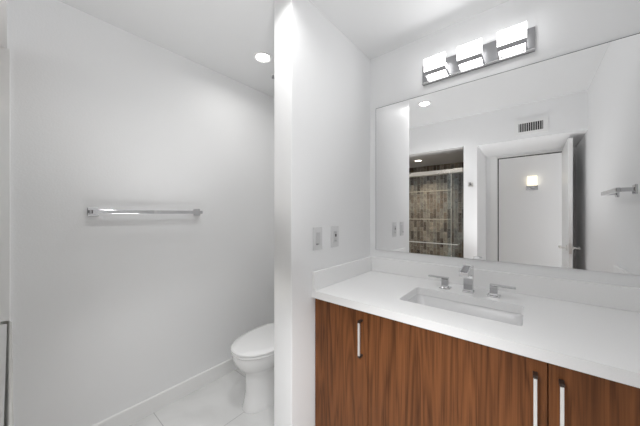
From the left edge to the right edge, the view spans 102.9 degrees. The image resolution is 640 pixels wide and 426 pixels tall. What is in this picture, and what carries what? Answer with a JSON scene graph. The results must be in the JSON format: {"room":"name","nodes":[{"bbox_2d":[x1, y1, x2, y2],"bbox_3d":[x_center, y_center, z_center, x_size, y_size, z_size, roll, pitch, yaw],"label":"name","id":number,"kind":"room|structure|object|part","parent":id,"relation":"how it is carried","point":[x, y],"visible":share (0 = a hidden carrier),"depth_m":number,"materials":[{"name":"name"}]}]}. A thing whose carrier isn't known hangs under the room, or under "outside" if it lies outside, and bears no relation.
{"room":"bathroom","nodes":[
{"label":"bathroom","id":0,"kind":"room"},
{"bbox_2d":[0,0,6,47],"bbox_3d":[-0.633,0.091,0.430,2.588,2.451,0.120,0,0,39],"label":"wall","id":1,"kind":"structure","parent":0,"point":[3,3],"depth_m":1.06,"materials":[{"name":"white paint"}]},
{"bbox_2d":[7,0,273,425],"bbox_3d":[-0.970,0.091,1.962,0.120,2.451,1.816,0,0,39],"label":"wall","id":2,"kind":"structure","parent":0,"point":[109,313],"depth_m":1.57,"materials":[{"name":"white paint"}]},
{"bbox_2d":[87,208,202,215],"bbox_3d":[-1.089,-0.011,1.668,0.070,0.048,0.638,0,0,39],"label":"towel bar","id":3,"kind":"object","parent":2,"relation":"attached to","point":[90,211],"visible":1,"depth_m":1.57,"materials":[{"name":"silver metal"}]},
{"bbox_3d":[-1.300,-0.011,1.459,0.009,0.048,0.048,0,0,39],"label":"mount plate","id":4,"kind":"part","parent":3,"relation":"part of","materials":[{"name":"silver metal"}]},
{"bbox_2d":[92,358,236,425],"bbox_3d":[-0.956,1.265,1.873,0.014,0.104,1.696,0,0,39],"label":"baseboard","id":5,"kind":"structure","parent":2,"relation":"attached to","point":[138,411],"depth_m":1.75,"materials":[{"name":"white paint"}]},
{"bbox_2d":[129,368,273,425],"bbox_3d":[-0.198,1.367,0.109,3.668,0.100,3.696,0,0,39],"label":"floor","id":6,"kind":"structure","parent":0,"point":[219,402],"depth_m":1.71,"materials":[{"name":"tile"}]},
{"bbox_2d":[231,323,273,413],"bbox_3d":[-0.313,0.931,1.919,0.470,0.772,0.745,0,0,39],"label":"toilet","id":7,"kind":"object","parent":6,"relation":"on","point":[252,353],"visible":0.35,"depth_m":1.70,"materials":[{"name":"white ceramic"}]},
{"bbox_3d":[-0.394,0.916,1.822,0.372,0.018,0.488,0,0,39],"label":"seat","id":8,"kind":"part","parent":7,"relation":"part of","materials":[{"name":"white ceramic"}]},
{"bbox_3d":[-0.391,0.894,1.825,0.376,0.022,0.500,0,0,39],"label":"lid","id":9,"kind":"part","parent":7,"relation":"part of","materials":[{"name":"white ceramic"}]},
{"bbox_3d":[-0.354,1.122,1.870,0.362,0.390,0.602,0,0,39],"label":"bowl","id":10,"kind":"part","parent":7,"relation":"part of","materials":[{"name":"white ceramic"}]},
{"bbox_2d":[315,298,639,425],"bbox_3d":[0.669,0.884,1.203,1.318,0.865,0.662,0,0,39],"label":"vanity cabinet","id":11,"kind":"object","parent":6,"relation":"on","point":[371,369],"visible":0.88,"depth_m":0.99,"materials":[{"name":"brown wood"}]},
{"bbox_3d":[0.104,0.835,1.292,0.320,0.755,0.020,0,0,39],"label":"cabinet door","id":12,"kind":"part","parent":11,"relation":"part of","materials":[{"name":"brown wood"}]},
{"bbox_3d":[0.180,0.584,1.182,0.009,0.151,0.008,0,0,39],"label":"door pull","id":13,"kind":"part","parent":11,"relation":"part of","materials":[{"name":"white metal"}]},
{"bbox_3d":[0.469,0.835,0.991,0.619,0.755,0.020,0,0,39],"label":"cabinet door","id":14,"kind":"part","parent":11,"relation":"part of","materials":[{"name":"brown wood"}]},
{"bbox_2d":[312,271,639,387],"bbox_3d":[0.672,0.432,1.207,1.318,0.038,0.652,0,0,39],"label":"countertop","id":15,"kind":"structure","parent":11,"relation":"on","point":[603,342],"depth_m":0.98,"materials":[{"name":"white stone"}]},
{"bbox_2d":[312,256,372,290],"bbox_3d":[0.172,0.363,1.619,0.020,0.100,0.652,0,0,39],"label":"side splash","id":16,"kind":"object","parent":15,"relation":"on","point":[322,278],"visible":0.92,"depth_m":1.54,"materials":[{"name":"white stone"}]},
{"bbox_2d":[408,294,522,325],"bbox_3d":[0.645,0.532,1.185,0.510,0.161,0.309,0,0,39],"label":"sink basin","id":17,"kind":"object","parent":15,"relation":"in","point":[469,309],"visible":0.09,"depth_m":1.27,"materials":[{"name":"white ceramic"}]},
{"bbox_2d":[428,265,515,297],"bbox_3d":[0.750,0.340,1.307,0.401,0.146,0.163,0,0,39],"label":"faucet","id":18,"kind":"object","parent":15,"relation":"on","point":[466,271],"visible":1,"depth_m":1.32,"materials":[{"name":"silver metal"}]},
{"bbox_3d":[0.671,0.357,1.443,0.105,0.007,0.030,0,0,39],"label":"lever","id":19,"kind":"part","parent":18,"relation":"part of","materials":[{"name":"silver metal"}]},
{"bbox_3d":[0.698,0.387,1.420,0.054,0.052,0.054,0,0,39],"label":"handle","id":20,"kind":"part","parent":18,"relation":"part of","materials":[{"name":"silver metal"}]},
{"bbox_3d":[0.749,0.337,1.303,0.042,0.139,0.155,0,0,39],"label":"spout","id":21,"kind":"part","parent":18,"relation":"part of","materials":[{"name":"silver metal"}]},
{"bbox_3d":[0.872,0.387,1.277,0.054,0.052,0.054,0,0,39],"label":"handle","id":22,"kind":"part","parent":18,"relation":"part of","materials":[{"name":"silver metal"}]},
{"bbox_3d":[0.899,0.357,1.255,0.105,0.007,0.030,0,0,39],"label":"lever","id":23,"kind":"part","parent":18,"relation":"part of","materials":[{"name":"silver metal"}]},
{"bbox_3d":[0.663,0.584,0.784,0.009,0.151,0.008,0,0,39],"label":"door pull","id":24,"kind":"part","parent":11,"relation":"part of","materials":[{"name":"white metal"}]},
{"bbox_3d":[0.670,0.502,0.793,0.012,0.008,0.029,0,0,39],"label":"pull post","id":25,"kind":"part","parent":11,"relation":"part of","materials":[{"name":"brown metal"}]},
{"bbox_3d":[0.717,0.502,0.755,0.012,0.008,0.029,0,0,39],"label":"pull post","id":26,"kind":"part","parent":11,"relation":"part of","materials":[{"name":"brown metal"}]},
{"bbox_3d":[0.709,0.584,0.746,0.009,0.151,0.008,0,0,39],"label":"door pull","id":27,"kind":"part","parent":11,"relation":"part of","materials":[{"name":"white metal"}]},
{"bbox_3d":[0.851,0.835,0.676,0.366,0.755,0.020,0,0,39],"label":"cabinet door","id":28,"kind":"part","parent":11,"relation":"part of","materials":[{"name":"brown wood"}]},
{"bbox_2d":[58,0,508,97],"bbox_3d":[0.400,-1.184,0.834,3.668,0.100,1.816,0,0,39],"label":"ceiling","id":29,"kind":"structure","parent":0,"point":[223,37],"depth_m":1.50,"materials":[{"name":"white paint"}]},
{"bbox_2d":[254,51,271,62],"bbox_3d":[-0.413,-1.129,1.844,0.128,0.008,0.128,0,0,39],"label":"recessed light","id":30,"kind":"object","parent":29,"relation":"in","point":[263,57],"visible":1,"depth_m":1.84,"materials":[{"name":"white paint"}]},
{"bbox_2d":[274,0,369,425],"bbox_3d":[0.064,0.091,1.611,0.134,2.451,0.804,0,0,39],"label":"wall partition","id":31,"kind":"structure","parent":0,"point":[322,79],"depth_m":1.35,"materials":[{"name":"white paint"}]},
{"bbox_2d":[313,227,321,250],"bbox_3d":[-0.011,0.137,1.405,0.012,0.126,0.076,0,0,39],"label":"light switch","id":32,"kind":"object","parent":31,"relation":"attached to","point":[317,231],"visible":1,"depth_m":1.40,"materials":[{"name":"white plastic"}]},
{"bbox_2d":[331,226,338,247],"bbox_3d":[0.091,0.137,1.530,0.010,0.126,0.076,0,0,39],"label":"wall outlet","id":33,"kind":"object","parent":31,"relation":"attached to","point":[334,229],"visible":1,"depth_m":1.52,"materials":[{"name":"white plastic"}]},
{"bbox_2d":[370,0,639,287],"bbox_3d":[0.522,0.091,1.832,2.348,2.451,0.120,0,0,39],"label":"wall","id":34,"kind":"structure","parent":0,"point":[562,27],"depth_m":1.37,"materials":[{"name":"white paint"}]},
{"bbox_2d":[422,21,534,85],"bbox_3d":[0.845,-0.879,1.425,0.550,0.121,0.095,0,0,39],"label":"vanity light","id":35,"kind":"object","parent":34,"relation":"attached to","point":[515,41],"visible":1,"depth_m":1.39,"materials":[{"name":"frosted white glass"},{"name":"chrome"}]},
{"bbox_3d":[0.678,-0.895,1.509,0.120,0.080,0.008,0,0,39],"label":"lamp shade","id":36,"kind":"part","parent":35,"relation":"part of","materials":[{"name":"white glass"}]},
{"bbox_3d":[0.710,-0.863,1.549,0.110,0.063,0.018,0,0,39],"label":"glass","id":37,"kind":"part","parent":35,"relation":"part of","materials":[{"name":"white glass"}]},
{"bbox_3d":[0.817,-0.895,1.395,0.120,0.080,0.008,0,0,39],"label":"lamp shade","id":38,"kind":"part","parent":35,"relation":"part of","materials":[{"name":"white glass"}]},
{"bbox_3d":[0.849,-0.863,1.434,0.110,0.063,0.018,0,0,39],"label":"glass","id":39,"kind":"part","parent":35,"relation":"part of","materials":[{"name":"white glass"}]},
{"bbox_3d":[0.862,-0.824,1.447,0.550,0.010,0.010,0,0,39],"label":"rail","id":40,"kind":"part","parent":35,"relation":"part of","materials":[{"name":"silver metal"}]},
{"bbox_3d":[0.960,-0.895,1.277,0.120,0.080,0.008,0,0,39],"label":"lamp shade","id":41,"kind":"part","parent":35,"relation":"part of","materials":[{"name":"white glass"}]},
{"bbox_3d":[0.992,-0.863,1.317,0.110,0.063,0.018,0,0,39],"label":"glass","id":42,"kind":"part","parent":35,"relation":"part of","materials":[{"name":"white glass"}]},
{"bbox_2d":[372,257,639,312],"bbox_3d":[0.873,0.363,1.451,1.278,0.100,0.020,0,0,39],"label":"backsplash","id":43,"kind":"structure","parent":34,"relation":"attached to","point":[625,298],"depth_m":1.28,"materials":[{"name":"white stone"}]},
{"bbox_2d":[376,33,639,274],"bbox_3d":[0.889,-0.250,1.446,1.256,1.018,0.008,0,0,39],"label":"wall mirror","id":44,"kind":"object","parent":34,"relation":"attached to","point":[538,163],"visible":1,"depth_m":1.31,"materials":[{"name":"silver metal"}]},
{"bbox_3d":[-1.027,1.257,0.755,1.326,0.120,0.120,0,0,39],"label":"shower curb","id":45,"kind":"object","parent":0,"visible":0},
{"bbox_2d":[0,320,13,425],"bbox_3d":[-1.017,0.327,0.759,1.314,1.740,0.128,0,0,39],"label":"shower door","id":46,"kind":"structure","parent":45,"relation":"on","point":[8,404],"depth_m":0.56,"materials":[{"name":"silver metal"}]},
{"bbox_3d":[-1.868,0.264,0.871,0.120,2.105,1.010,0,0,39],"label":"wall","id":47,"kind":"structure","parent":0,"visible":0},
{"bbox_2d":[0,47,9,425],"bbox_3d":[-1.502,0.210,1.214,0.010,2.004,0.033,0,0,39],"label":"trim","id":48,"kind":"structure","parent":47,"relation":"attached to","point":[4,52],"depth_m":1.21,"materials":[{"name":"white paint"}]}
]}

